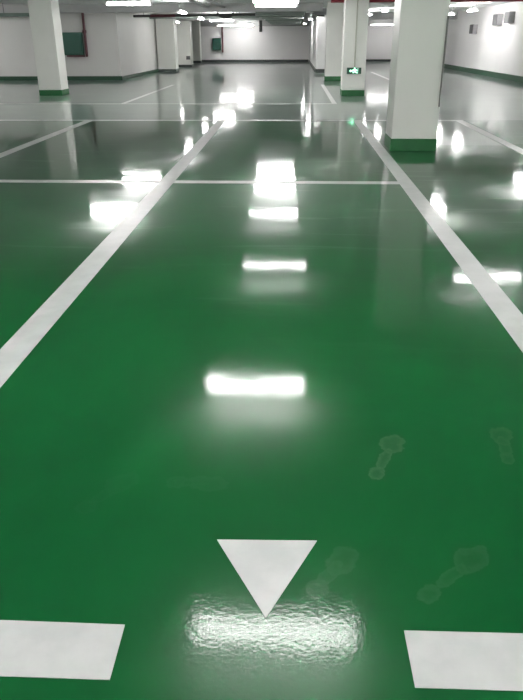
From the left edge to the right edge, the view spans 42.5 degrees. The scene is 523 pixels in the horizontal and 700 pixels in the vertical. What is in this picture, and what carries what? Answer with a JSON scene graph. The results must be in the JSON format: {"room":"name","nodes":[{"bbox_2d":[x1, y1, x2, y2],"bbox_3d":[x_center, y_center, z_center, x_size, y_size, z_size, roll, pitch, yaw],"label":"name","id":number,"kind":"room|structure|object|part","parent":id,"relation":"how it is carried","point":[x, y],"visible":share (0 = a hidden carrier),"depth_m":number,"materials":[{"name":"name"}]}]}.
{"room":"parking garage","nodes":[
{"label":"parking garage","id":0,"kind":"room"},
{"bbox_2d":[0,13,178,75],"bbox_3d":[-10.897,-15.803,34.577,10.880,2.800,15.600,1,25,2],"label":"wall","id":1,"kind":"structure","parent":0,"point":[118,44],"depth_m":27.63,"materials":[{"name":"paint"}]},
{"bbox_2d":[62,32,84,56],"bbox_3d":[-7.625,-12.374,27.238,0.790,0.900,0.245,1,25,2],"label":"upper cabinet","id":2,"kind":"object","parent":1,"relation":"attached to","point":[73,44],"visible":0.87,"depth_m":27.13,"materials":[{"name":"green metal"}]},
{"bbox_3d":[-7.635,-12.356,27.126,0.700,0.760,0.025,1,25,2],"label":"cabinet door","id":3,"kind":"part","parent":2,"relation":"part of","materials":[{"name":"green metal"}]},
{"bbox_3d":[-7.573,-12.000,27.434,0.690,0.055,0.200,1,25,2],"label":"red sill","id":4,"kind":"part","parent":2,"relation":"part of","materials":[{"name":"paint"}]},
{"bbox_2d":[0,69,157,80],"bbox_3d":[-10.868,-14.593,35.106,10.930,0.160,15.650,1,25,2],"label":"baseboard","id":5,"kind":"structure","parent":1,"relation":"attached to","point":[2,78],"depth_m":27.93,"materials":[{"name":"paint"}]},
{"bbox_2d":[81,13,87,56],"bbox_3d":[-7.130,-12.705,27.114,0.156,1.600,0.160,1,25,2],"label":"riser pipe","id":6,"kind":"object","parent":1,"relation":"attached to","point":[84,32],"visible":0.9,"depth_m":27.07,"materials":[{"name":"metal"}]},
{"bbox_2d":[0,0,511,19],"bbox_3d":[-3.651,-11.330,21.241,26.600,0.200,61.700,1,25,2],"label":"ceiling","id":7,"kind":"structure","parent":0,"point":[377,6],"depth_m":26.19,"materials":[{"name":"paint"}]},
{"bbox_2d":[0,3,28,16],"bbox_3d":[-11.702,-12.965,25.645,6.100,0.460,0.350,1,25,2],"label":"cable tray","id":8,"kind":"object","parent":7,"relation":"hanging from","point":[1,14],"visible":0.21,"depth_m":25.46,"materials":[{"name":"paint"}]},
{"bbox_2d":[105,0,151,4],"bbox_3d":[-3.684,-9.774,18.598,1.274,0.412,0.180,1,25,2],"label":"ceiling lamp","id":9,"kind":"object","parent":7,"relation":"hanging from","point":[113,2],"visible":1,"depth_m":18.61,"materials":[{"name":"white plastic"}]},
{"bbox_2d":[0,2,322,12],"bbox_3d":[-7.149,-13.515,26.603,19.100,0.300,0.350,1,25,2],"label":"beam","id":10,"kind":"structure","parent":7,"relation":"attached to","point":[187,7],"depth_m":26.31,"materials":[{"name":"paint"}]},
{"bbox_2d":[176,0,186,13],"bbox_3d":[-2.903,-12.447,24.382,0.180,0.412,1.274,1,25,2],"label":"ceiling lamp","id":11,"kind":"object","parent":7,"relation":"hanging from","point":[177,11],"visible":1,"depth_m":23.95,"materials":[{"name":"white plastic"}]},
{"bbox_2d":[133,12,254,17],"bbox_3d":[-2.940,-14.698,29.298,5.351,0.445,0.121,1,25,2],"label":"ceiling pipe","id":12,"kind":"object","parent":7,"relation":"hanging from","point":[233,13],"visible":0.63,"depth_m":29.30,"materials":[{"name":"grey metal"}]},
{"bbox_2d":[186,0,209,8],"bbox_3d":[-2.311,-11.045,21.076,0.098,0.190,11.280,1,25,2],"label":"ceiling pipe","id":13,"kind":"object","parent":7,"relation":"hanging from","point":[191,1],"visible":1,"depth_m":23.27,"materials":[{"name":"grey metal"}]},
{"bbox_2d":[149,12,258,18],"bbox_3d":[-2.782,-16.244,32.546,5.350,0.360,0.117,1,25,2],"label":"ceiling pipe","id":14,"kind":"object","parent":7,"relation":"hanging from","point":[204,17],"visible":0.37,"depth_m":32.56,"materials":[{"name":"metal"}]},
{"bbox_2d":[205,0,224,7],"bbox_3d":[-1.712,-11.036,21.051,0.098,0.190,11.280,1,25,2],"label":"ceiling pipe","id":15,"kind":"object","parent":7,"relation":"hanging from","point":[210,1],"visible":1,"depth_m":23.27,"materials":[{"name":"grey metal"}]},
{"bbox_2d":[209,12,233,20],"bbox_3d":[-2.084,-17.385,35.072,1.274,0.412,0.180,1,25,2],"label":"ceiling lamp","id":16,"kind":"object","parent":7,"relation":"hanging from","point":[229,12],"visible":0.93,"depth_m":35.09,"materials":[{"name":"white plastic"}]},
{"bbox_2d":[259,20,261,31],"bbox_3d":[-0.051,-21.784,45.070,0.200,0.820,0.200,1,25,2],"label":"stub","id":17,"kind":"object","parent":7,"relation":"hanging from","point":[260,21],"visible":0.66,"depth_m":45.02,"materials":[{"name":"grey metal"}]},
{"bbox_2d":[254,3,297,6],"bbox_3d":[0.432,-10.383,19.881,1.274,0.412,0.180,1,25,2],"label":"ceiling lamp","id":18,"kind":"object","parent":7,"relation":"hanging from","point":[255,4],"visible":0.99,"depth_m":19.90,"materials":[{"name":"white plastic"}]},
{"bbox_2d":[252,0,299,2],"bbox_3d":[0.381,-9.419,17.793,1.274,0.412,0.180,1,25,2],"label":"ceiling lamp","id":19,"kind":"object","parent":7,"relation":"hanging from","point":[253,1],"visible":1,"depth_m":17.80,"materials":[{"name":"white plastic"}]},
{"bbox_2d":[255,12,305,24],"bbox_3d":[1.263,-18.459,37.308,2.070,0.360,23.750,1,25,2],"label":"air duct","id":20,"kind":"object","parent":7,"relation":"hanging from","point":[274,18],"visible":0.62,"depth_m":32.35,"materials":[{"name":"metal"}]},
{"bbox_2d":[200,20,393,26],"bbox_3d":[1.881,-23.707,48.719,18.200,0.400,0.400,1,25,2],"label":"beam","id":21,"kind":"structure","parent":7,"relation":"attached to","point":[250,22],"depth_m":48.63,"materials":[{"name":"paint"}]},
{"bbox_2d":[176,12,457,20],"bbox_3d":[2.529,-17.848,35.958,15.670,0.350,0.400,1,25,2],"label":"beam","id":22,"kind":"structure","parent":7,"relation":"attached to","point":[376,15],"depth_m":35.71,"materials":[{"name":"paint"}]},
{"bbox_2d":[313,8,326,15],"bbox_3d":[2.747,-15.504,30.855,0.700,0.330,0.600,1,25,2],"label":"junction box","id":23,"kind":"object","parent":7,"relation":"attached to","point":[323,13],"visible":0.59,"depth_m":30.60,"materials":[{"name":"grey metal"}]},
{"bbox_2d":[331,0,522,2],"bbox_3d":[5.922,-11.046,21.073,7.450,0.252,0.127,1,25,2],"label":"pipe","id":24,"kind":"object","parent":7,"relation":"hanging from","point":[332,1],"visible":0.53,"depth_m":21.06,"materials":[{"name":"metal"}]},
{"bbox_2d":[467,2,479,11],"bbox_3d":[8.480,-13.771,26.857,0.180,0.412,1.274,1,25,2],"label":"ceiling lamp","id":25,"kind":"object","parent":7,"relation":"hanging from","point":[473,9],"visible":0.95,"depth_m":26.61,"materials":[{"name":"white plastic"}]},
{"bbox_2d":[0,61,522,699],"bbox_3d":[-3.640,-8.607,22.498,26.600,0.200,61.700,1,25,2],"label":"floor","id":26,"kind":"structure","parent":0,"point":[250,361],"depth_m":3.21,"materials":[{"name":"green paint"}]},
{"bbox_2d":[0,121,90,157],"bbox_3d":[-3.849,-1.999,7.944,0.170,0.002,12.974,1,25,2],"label":"parking line","id":27,"kind":"object","parent":26,"relation":"on","point":[43,138],"visible":1,"depth_m":11.22,"materials":[{"name":"white paint"}]},
{"bbox_2d":[27,0,68,95],"bbox_3d":[-6.304,-9.043,19.890,0.692,2.800,0.712,1,25,2],"label":"column","id":28,"kind":"structure","parent":26,"relation":"on","point":[45,22],"depth_m":19.67,"materials":[{"name":"paint"}]},
{"bbox_2d":[0,620,124,679],"bbox_3d":[-0.935,0.805,1.842,1.096,0.002,0.188,1,25,2],"label":"parking line","id":29,"kind":"object","parent":26,"relation":"on","point":[35,649],"visible":1,"depth_m":1.82,"materials":[{"name":"white paint"}]},
{"bbox_2d":[0,180,159,182],"bbox_3d":[-8.662,-2.074,8.151,14.953,0.002,0.160,1,25,2],"label":"parking line","id":30,"kind":"object","parent":26,"relation":"on","point":[9,181],"visible":1,"depth_m":7.87,"materials":[{"name":"white paint"}]},
{"bbox_2d":[0,121,224,387],"bbox_3d":[-1.106,-1.958,7.830,0.174,0.002,12.974,1,25,2],"label":"parking line","id":31,"kind":"object","parent":26,"relation":"on","point":[17,348],"visible":1,"depth_m":4.64,"materials":[{"name":"white paint"}]},
{"bbox_2d":[121,85,172,103],"bbox_3d":[-3.441,-8.121,21.202,0.120,0.002,8.040,1,25,2],"label":"parking line","id":32,"kind":"object","parent":26,"relation":"on","point":[170,85],"visible":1,"depth_m":20.09,"materials":[{"name":"white paint"}]},
{"bbox_2d":[155,12,178,71],"bbox_3d":[-4.899,-15.986,34.918,0.942,2.800,0.912,1,25,2],"label":"column","id":33,"kind":"structure","parent":26,"relation":"on","point":[166,29],"depth_m":34.60,"materials":[{"name":"paint"}]},
{"bbox_2d":[177,21,193,66],"bbox_3d":[-4.668,-18.810,41.033,0.812,2.800,0.792,1,25,2],"label":"column","id":34,"kind":"structure","parent":26,"relation":"on","point":[184,28],"depth_m":40.75,"materials":[{"name":"paint"}]},
{"bbox_2d":[192,21,201,62],"bbox_3d":[-4.773,-22.193,48.363,0.792,2.800,0.712,1,25,2],"label":"column","id":35,"kind":"structure","parent":26,"relation":"on","point":[196,26],"depth_m":48.10,"materials":[{"name":"paint"}]},
{"bbox_2d":[0,120,462,120],"bbox_3d":[-5.882,-4.788,14.006,19.940,0.002,0.180,1,25,2],"label":"parking line","id":36,"kind":"object","parent":26,"relation":"on","point":[0,120],"visible":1,"depth_m":13.78,"materials":[{"name":"white paint"}]},
{"bbox_2d":[217,539,316,617],"bbox_3d":[0.011,0.695,2.070,0.330,0.002,0.332,1,25,2],"label":"triangle marking","id":37,"kind":"object","parent":26,"relation":"on","point":[266,568],"visible":1,"depth_m":2.12,"materials":[{"name":"white paint"}]},
{"bbox_2d":[173,180,398,183],"bbox_3d":[0.280,-1.941,7.778,2.600,0.002,0.160,1,25,2],"label":"parking line","id":38,"kind":"object","parent":26,"relation":"on","point":[175,181],"visible":1,"depth_m":7.77,"materials":[{"name":"white paint"}]},
{"bbox_2d":[256,103,336,103],"bbox_3d":[-4.869,-6.426,17.544,13.620,0.002,0.140,1,25,2],"label":"cross line","id":39,"kind":"object","parent":26,"relation":"on","point":[256,103],"visible":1,"depth_m":17.36,"materials":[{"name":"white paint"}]},
{"bbox_2d":[321,85,335,102],"bbox_3d":[2.054,-8.039,20.973,0.120,0.002,8.040,1,25,2],"label":"parking line","id":40,"kind":"object","parent":26,"relation":"on","point":[330,97],"visible":1,"depth_m":20.16,"materials":[{"name":"white paint"}]},
{"bbox_2d":[324,2,343,80],"bbox_3d":[2.825,-12.033,26.280,0.632,2.800,0.612,1,25,2],"label":"column","id":41,"kind":"structure","parent":26,"relation":"on","point":[334,13],"depth_m":26.00,"materials":[{"name":"paint"}]},
{"bbox_2d":[340,0,368,95],"bbox_3d":[2.658,-8.774,19.221,0.662,2.800,0.662,1,25,2],"label":"column","id":42,"kind":"structure","parent":26,"relation":"on","point":[351,84],"depth_m":18.98,"materials":[{"name":"paint"}]},
{"bbox_2d":[347,68,360,73],"bbox_3d":[2.645,-7.975,19.198,0.410,0.170,0.050,1,25,2],"label":"exit sign","id":43,"kind":"object","parent":42,"relation":"attached to","point":[349,70],"visible":1,"depth_m":19.18,"materials":[{"name":"green plastic"}]},
{"bbox_2d":[354,0,358,67],"bbox_3d":[2.651,-8.978,18.746,0.039,2.030,0.040,1,25,2],"label":"cable conduit","id":44,"kind":"object","parent":42,"relation":"attached to","point":[357,0],"visible":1,"depth_m":18.81,"materials":[{"name":"grey plastic"}]},
{"bbox_2d":[384,0,449,150],"bbox_3d":[2.236,-4.335,9.610,0.672,2.800,0.672,1,25,2],"label":"column","id":45,"kind":"structure","parent":26,"relation":"on","point":[419,26],"depth_m":9.49,"materials":[{"name":"paint"}]},
{"bbox_2d":[438,16,448,106],"bbox_3d":[2.537,-4.004,9.367,0.024,1.160,0.025,1,25,2],"label":"cable conduit","id":46,"kind":"object","parent":45,"relation":"attached to","point":[447,16],"visible":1,"depth_m":9.35,"materials":[{"name":"grey plastic"}]},
{"bbox_2d":[354,121,522,351],"bbox_3d":[1.660,-1.920,7.721,0.163,0.002,12.960,1,25,2],"label":"parking line","id":47,"kind":"object","parent":26,"relation":"on","point":[508,314],"visible":1,"depth_m":5.12,"materials":[{"name":"white paint"}]},
{"bbox_2d":[404,630,522,690],"bbox_3d":[0.923,0.827,1.776,1.059,0.002,0.191,1,25,2],"label":"parking line","id":48,"kind":"object","parent":26,"relation":"on","point":[438,659],"visible":1,"depth_m":1.78,"materials":[{"name":"white paint"}]},
{"bbox_2d":[457,121,522,153],"bbox_3d":[3.709,-1.889,7.636,0.160,0.002,12.960,1,25,2],"label":"parking line","id":49,"kind":"object","parent":26,"relation":"on","point":[516,148],"visible":1,"depth_m":11.23,"materials":[{"name":"white paint"}]},
{"bbox_2d":[201,26,392,59],"bbox_3d":[-2.431,-22.955,49.992,26.900,3.200,0.300,1,25,2],"label":"wall","id":50,"kind":"structure","parent":0,"point":[239,42],"depth_m":49.73,"materials":[{"name":"paint"}]},
{"bbox_2d":[212,38,220,49],"bbox_3d":[-3.322,-22.677,49.853,0.620,0.820,0.220,1,25,2],"label":"upper cabinet","id":51,"kind":"object","parent":50,"relation":"attached to","point":[216,42],"visible":1,"depth_m":49.73,"materials":[{"name":"green metal"}]},
{"bbox_2d":[221,26,222,52],"bbox_3d":[-2.893,-23.152,49.648,0.107,2.150,0.110,1,25,2],"label":"riser pipe","id":52,"kind":"object","parent":50,"relation":"attached to","point":[221,26],"visible":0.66,"depth_m":49.58,"materials":[{"name":"metal"}]},
{"bbox_2d":[202,59,390,61],"bbox_3d":[1.887,-21.614,50.209,18.150,0.150,0.050,1,25,2],"label":"baseboard","id":53,"kind":"structure","parent":50,"relation":"attached to","point":[367,60],"depth_m":50.23,"materials":[{"name":"paint"}]},
{"bbox_2d":[309,15,325,68],"bbox_3d":[3.365,-18.883,41.117,0.500,2.800,18.700,1,25,2],"label":"wall","id":54,"kind":"structure","parent":0,"point":[317,33],"depth_m":33.04,"materials":[{"name":"white paint"}]},
{"bbox_2d":[308,60,324,72],"bbox_3d":[3.368,-17.673,41.621,0.600,0.180,18.700,1,25,2],"label":"baseboard","id":55,"kind":"structure","parent":54,"relation":"attached to","point":[310,63],"depth_m":33.17,"materials":[{"name":"paint"}]},
{"bbox_2d":[444,2,522,75],"bbox_3d":[9.791,-9.768,21.310,0.300,3.200,62.300,1,25,2],"label":"wall","id":56,"kind":"structure","parent":0,"point":[499,48],"depth_m":29.77,"materials":[{"name":"paint"}]},
{"bbox_2d":[469,24,477,33],"bbox_3d":[10.043,-15.208,31.851,0.235,0.400,0.640,1,25,2],"label":"wall box","id":57,"kind":"object","parent":56,"relation":"attached to","point":[473,28],"visible":1,"depth_m":31.61,"materials":[{"name":"grey metal"}]},
{"bbox_2d":[444,64,522,82],"bbox_3d":[9.622,-8.595,21.860,0.050,0.210,61.700,1,25,2],"label":"baseboard","id":58,"kind":"structure","parent":56,"relation":"attached to","point":[515,78],"depth_m":29.66,"materials":[{"name":"paint"}]},
{"bbox_2d":[492,14,502,25],"bbox_3d":[9.866,-13.805,28.097,0.235,0.420,0.672,1,25,2],"label":"wall box","id":59,"kind":"object","parent":56,"relation":"attached to","point":[497,18],"visible":1,"depth_m":27.85,"materials":[{"name":"grey metal"}]},
{"bbox_3d":[9.759,-13.806,28.102,0.020,0.386,0.630,1,25,2],"label":"panel","id":60,"kind":"part","parent":59,"relation":"part of","materials":[{"name":"grey metal"}]},
{"bbox_2d":[504,11,515,22],"bbox_3d":[9.791,-13.138,26.534,0.235,0.400,0.640,1,25,2],"label":"wall box","id":61,"kind":"object","parent":56,"relation":"attached to","point":[509,17],"visible":1,"depth_m":26.29,"materials":[{"name":"grey metal"}]},
{"bbox_3d":[9.684,-13.140,26.539,0.020,0.368,0.600,1,25,2],"label":"panel","id":62,"kind":"part","parent":61,"relation":"part of","materials":[{"name":"grey metal"}]}
]}

